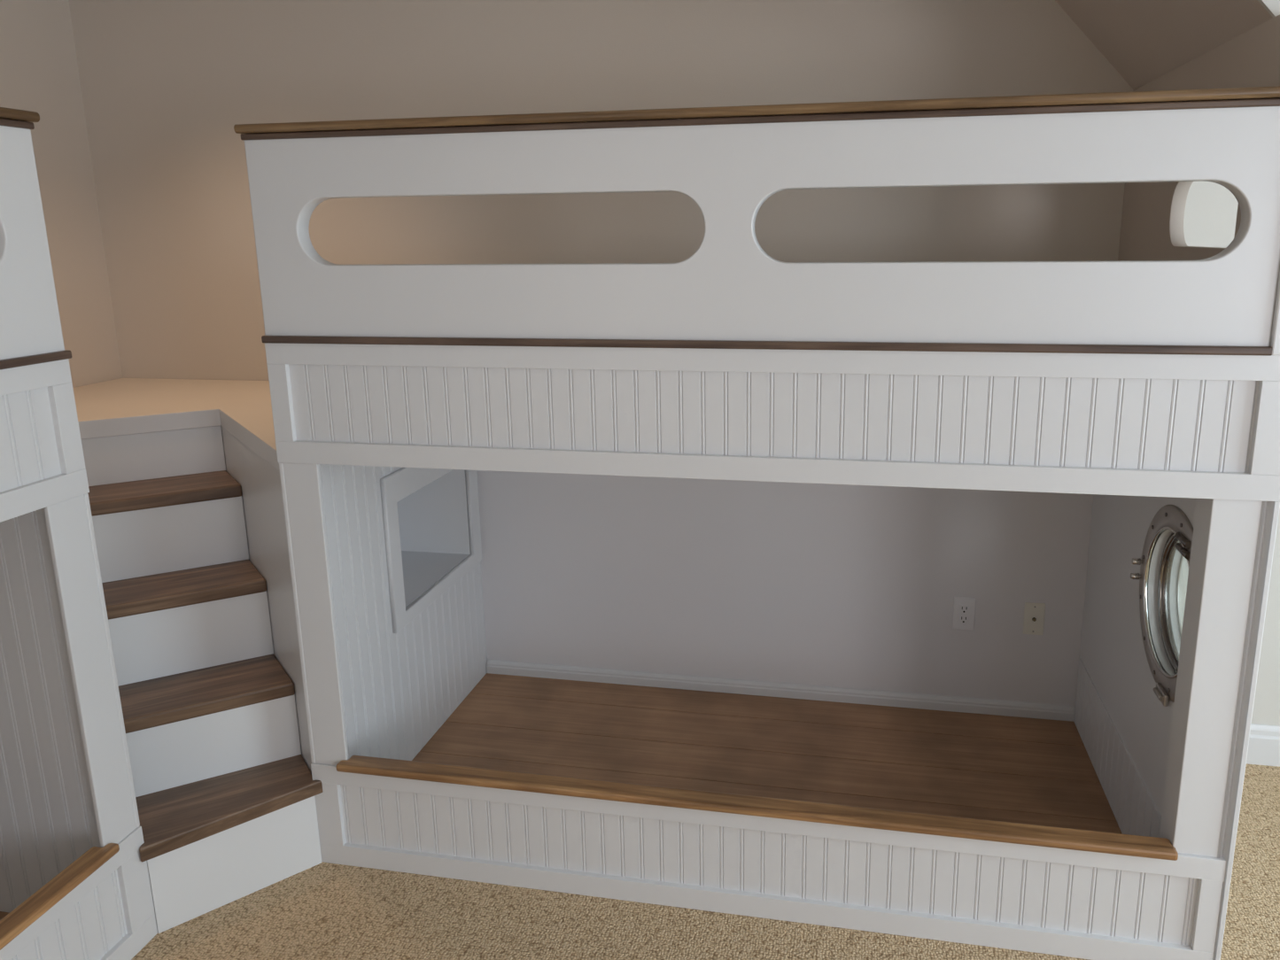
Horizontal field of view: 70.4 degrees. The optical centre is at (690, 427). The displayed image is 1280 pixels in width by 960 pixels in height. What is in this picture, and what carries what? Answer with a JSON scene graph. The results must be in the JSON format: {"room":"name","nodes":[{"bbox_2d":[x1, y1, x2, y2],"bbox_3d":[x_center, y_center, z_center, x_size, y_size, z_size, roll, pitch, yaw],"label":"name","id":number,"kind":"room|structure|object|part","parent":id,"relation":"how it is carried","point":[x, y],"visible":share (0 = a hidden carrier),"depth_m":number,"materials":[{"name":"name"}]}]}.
{"room":"bunk bedroom","nodes":[
{"label":"bunk bedroom","id":0,"kind":"room"},
{"bbox_2d":[0,0,123,387],"bbox_3d":[-2.640,0.238,0.723,0.100,2.480,5.604,2,12,10],"label":"wall","id":1,"kind":"structure","parent":0,"point":[39,70],"depth_m":3.07,"materials":[{"name":"beige paint"}]},
{"bbox_2d":[68,0,1133,709],"bbox_3d":[-0.377,-0.246,3.050,3.475,2.400,0.100,2,12,10],"label":"wall","id":2,"kind":"structure","parent":0,"point":[166,85],"depth_m":2.96,"materials":[{"name":"beige paint"}]},
{"bbox_2d":[486,659,1074,721],"bbox_3d":[0.252,0.899,3.116,2.018,0.047,0.016,2,12,10],"label":"baseboard","id":3,"kind":"structure","parent":2,"relation":"attached to","point":[654,679],"depth_m":3.10,"materials":[{"name":"white paint"}]},
{"bbox_2d":[952,597,975,630],"bbox_3d":[0.887,0.605,2.936,0.067,0.111,0.009,2,12,10],"label":"power outlet","id":4,"kind":"object","parent":2,"relation":"attached to","point":[964,608],"visible":1,"depth_m":2.93,"materials":[{"name":"grey plastic"}]},
{"bbox_2d":[958,604,969,624],"bbox_3d":[0.887,0.605,2.933,0.033,0.067,0.004,2,12,10],"label":"receptacle","id":5,"kind":"object","parent":4,"relation":"attached to","point":[964,609],"depth_m":2.93,"materials":[{"name":"grey plastic"}]},
{"bbox_2d":[1023,602,1045,635],"bbox_3d":[1.100,0.614,2.894,0.062,0.108,0.014,2,12,10],"label":"cable plate","id":6,"kind":"object","parent":2,"relation":"attached to","point":[1034,613],"visible":1,"depth_m":2.90,"materials":[{"name":"beige plastic"}]},
{"bbox_2d":[131,763,1279,959],"bbox_3d":[0.188,1.570,0.471,5.825,0.080,5.604,2,12,10],"label":"floor","id":7,"kind":"structure","parent":0,"point":[323,911],"depth_m":2.13,"materials":[{"name":"beige carpet"}]},
{"bbox_2d":[0,107,157,959],"bbox_3d":[-1.980,0.460,0.996,1.107,1.916,2.158,2,12,10],"label":"bunk bed","id":8,"kind":"object","parent":7,"relation":"on","point":[75,884],"visible":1,"depth_m":1.93,"materials":[{"name":"white paint"}]},
{"bbox_3d":[-1.487,-0.365,0.745,0.056,0.013,2.099,2,12,10],"label":"cap moulding","id":9,"kind":"part","parent":8,"relation":"part of","materials":[{"name":"wood"}]},
{"bbox_3d":[-1.486,-0.382,0.745,0.072,0.019,2.107,2,12,10],"label":"cap rail","id":10,"kind":"part","parent":8,"relation":"part of","materials":[{"name":"brown wood"}]},
{"bbox_3d":[-1.479,0.219,0.848,0.012,0.200,2.060,2,12,10],"label":"beadboard panel","id":11,"kind":"part","parent":8,"relation":"part of","materials":[{"name":"white paint"}]},
{"bbox_3d":[-1.477,0.106,0.820,0.030,0.050,2.148,2,12,10],"label":"frame rail","id":12,"kind":"part","parent":8,"relation":"part of","materials":[{"name":"white paint"}]},
{"bbox_3d":[-1.475,0.335,0.868,0.030,0.052,2.149,2,12,10],"label":"frame rail","id":13,"kind":"part","parent":8,"relation":"part of","materials":[{"name":"white paint"}]},
{"bbox_3d":[-1.803,0.643,2.082,1.070,1.100,0.012,2,12,10],"label":"panel","id":14,"kind":"part","parent":8,"relation":"part of","materials":[{"name":"white paint"}]},
{"bbox_3d":[-1.453,1.121,1.049,0.053,0.020,1.954,2,12,10],"label":"sill","id":15,"kind":"part","parent":8,"relation":"part of","materials":[{"name":"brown wood"}]},
{"bbox_3d":[-1.469,1.272,1.064,0.012,0.190,2.040,2,12,10],"label":"beadboard panel","id":16,"kind":"part","parent":8,"relation":"part of","materials":[{"name":"white paint"}]},
{"bbox_3d":[-1.465,1.158,1.050,0.030,0.050,2.138,2,12,10],"label":"frame rail","id":17,"kind":"part","parent":8,"relation":"part of","materials":[{"name":"white paint"}]},
{"bbox_3d":[-1.277,0.535,1.935,0.010,0.792,0.089,2,12,10],"label":"post","id":18,"kind":"part","parent":8,"relation":"part of","materials":[{"name":"white paint"}]},
{"bbox_3d":[-1.462,1.384,1.100,0.030,0.056,2.136,2,12,10],"label":"frame rail","id":19,"kind":"part","parent":8,"relation":"part of","materials":[{"name":"white paint"}]},
{"bbox_2d":[81,426,322,933],"bbox_3d":[-1.397,0.579,2.416,0.534,1.075,0.862,-10,15,-36],"label":"staircase","id":20,"kind":"structure","parent":7,"relation":"on","point":[193,553],"depth_m":2.38,"materials":[{"name":"white paint"}]},
{"bbox_2d":[73,378,279,472],"bbox_3d":[-1.560,-0.005,2.603,1.321,0.052,1.289,2,12,10],"label":"landing platform","id":21,"kind":"object","parent":20,"relation":"on","point":[120,407],"visible":0.52,"depth_m":2.72,"materials":[{"name":"beige paint"}]},
{"bbox_3d":[-1.177,0.563,2.554,0.018,1.045,0.742,-10,15,-36],"label":"panel","id":22,"kind":"part","parent":20,"relation":"part of","materials":[{"name":"white paint"}]},
{"bbox_2d":[233,15,1279,959],"bbox_3d":[0.051,0.096,2.455,2.398,1.972,1.025,2,12,10],"label":"bunk bed","id":23,"kind":"object","parent":7,"relation":"on","point":[1145,382],"visible":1,"depth_m":1.98,"materials":[{"name":"white paint"}]},
{"bbox_3d":[-0.915,0.470,2.220,0.089,0.792,0.010,2,12,10],"label":"post","id":24,"kind":"part","parent":23,"relation":"part of","materials":[{"name":"white paint"}]},
{"bbox_3d":[-0.843,0.493,2.731,0.012,1.100,0.988,2,12,10],"label":"panel","id":25,"kind":"part","parent":23,"relation":"part of","materials":[{"name":"white paint"}]},
{"bbox_3d":[-0.800,0.306,2.861,0.015,0.461,0.610,2,12,10],"label":"niche casing","id":26,"kind":"part","parent":23,"relation":"part of","materials":[{"name":"white paint"}]},
{"bbox_2d":[401,550,470,607],"bbox_3d":[-0.940,0.494,2.926,0.272,0.016,0.487,2,12,10],"label":"niche shelf","id":27,"kind":"object","parent":23,"relation":"attached to","point":[426,574],"depth_m":2.98,"materials":[{"name":"white paint"}]},
{"bbox_3d":[0.050,-0.628,1.813,2.107,0.019,0.072,2,12,10],"label":"cap rail","id":28,"kind":"part","parent":23,"relation":"part of","materials":[{"name":"brown wood"}]},
{"bbox_3d":[0.077,0.876,2.114,1.954,0.020,0.053,2,12,10],"label":"sill","id":29,"kind":"part","parent":23,"relation":"part of","materials":[{"name":"brown wood"}]},
{"bbox_3d":[0.054,-0.612,1.816,2.099,0.013,0.056,2,12,10],"label":"cap moulding","id":30,"kind":"part","parent":23,"relation":"part of","materials":[{"name":"brown wood"}]},
{"bbox_3d":[0.089,1.135,2.178,2.136,0.056,0.030,2,12,10],"label":"frame rail","id":31,"kind":"part","parent":23,"relation":"part of","materials":[{"name":"white paint"}]},
{"bbox_3d":[0.088,0.909,2.129,2.138,0.050,0.030,2,12,10],"label":"frame rail","id":32,"kind":"part","parent":23,"relation":"part of","materials":[{"name":"white paint"}]},
{"bbox_3d":[0.101,1.020,2.155,2.040,0.190,0.012,2,12,10],"label":"beadboard panel","id":33,"kind":"part","parent":23,"relation":"part of","materials":[{"name":"white paint"}]},
{"bbox_3d":[0.081,-0.143,1.903,2.148,0.050,0.030,2,12,10],"label":"frame rail","id":34,"kind":"part","parent":23,"relation":"part of","materials":[{"name":"white paint"}]},
{"bbox_3d":[0.079,-0.031,1.932,2.060,0.200,0.012,2,12,10],"label":"beadboard panel","id":35,"kind":"part","parent":23,"relation":"part of","materials":[{"name":"white paint"}]},
{"bbox_3d":[0.084,0.085,1.952,2.149,0.052,0.030,2,12,10],"label":"frame rail","id":36,"kind":"part","parent":23,"relation":"part of","materials":[{"name":"white paint"}]},
{"bbox_3d":[1.160,0.937,2.477,0.005,0.221,0.893,2,12,10],"label":"wainscot panel","id":37,"kind":"part","parent":23,"relation":"part of","materials":[{"name":"white paint"}]},
{"bbox_3d":[1.192,0.543,2.393,0.067,1.100,0.912,2,12,10],"label":"panel","id":38,"kind":"part","parent":23,"relation":"part of","materials":[{"name":"white paint"}]},
{"bbox_3d":[1.135,0.402,2.077,0.018,0.331,0.331,2,12,10],"label":"glass frame","id":39,"kind":"part","parent":23,"relation":"part of","materials":[{"name":"silver metal"}]},
{"bbox_3d":[1.168,-0.412,2.143,0.032,0.872,1.003,2,12,10],"label":"panel","id":40,"kind":"part","parent":23,"relation":"part of","materials":[{"name":"paint"}]},
{"bbox_3d":[1.081,0.518,1.891,0.089,0.792,0.085,2,12,10],"label":"post","id":41,"kind":"part","parent":23,"relation":"part of","materials":[{"name":"white paint"}]},
{"bbox_3d":[1.139,0.660,1.905,0.029,1.076,0.092,2,12,10],"label":"corner moulding","id":42,"kind":"part","parent":23,"relation":"part of","materials":[{"name":"white paint"}]},
{"bbox_3d":[1.114,-0.374,1.668,0.050,0.477,0.066,2,12,10],"label":"corner post","id":43,"kind":"part","parent":23,"relation":"part of","materials":[{"name":"white paint"}]},
{"bbox_2d":[1055,0,1272,90],"bbox_3d":[1.001,-1.048,2.147,0.444,0.482,0.994,2,12,10],"label":"ceiling","id":44,"kind":"structure","parent":0,"point":[1144,41],"depth_m":2.15,"materials":[{"name":"paint"}]},
{"bbox_2d":[1257,0,1279,17],"bbox_3d":[0.913,-0.938,1.664,0.454,0.493,0.011,2,12,10],"label":"trim","id":45,"kind":"structure","parent":44,"relation":"attached to","point":[1272,7],"depth_m":1.66,"materials":[{"name":"paint"}]},
{"bbox_2d":[1179,181,1279,726],"bbox_3d":[2.378,-0.156,2.488,2.150,2.400,0.204,2,12,10],"label":"wall","id":46,"kind":"structure","parent":0,"point":[1211,209],"depth_m":2.63,"materials":[{"name":"paint"}]},
{"bbox_2d":[1246,723,1279,767],"bbox_3d":[2.373,0.979,2.621,2.145,0.125,0.016,2,12,10],"label":"baseboard","id":47,"kind":"structure","parent":46,"relation":"attached to","point":[1264,740],"depth_m":2.73,"materials":[{"name":"white paint"}]}
]}

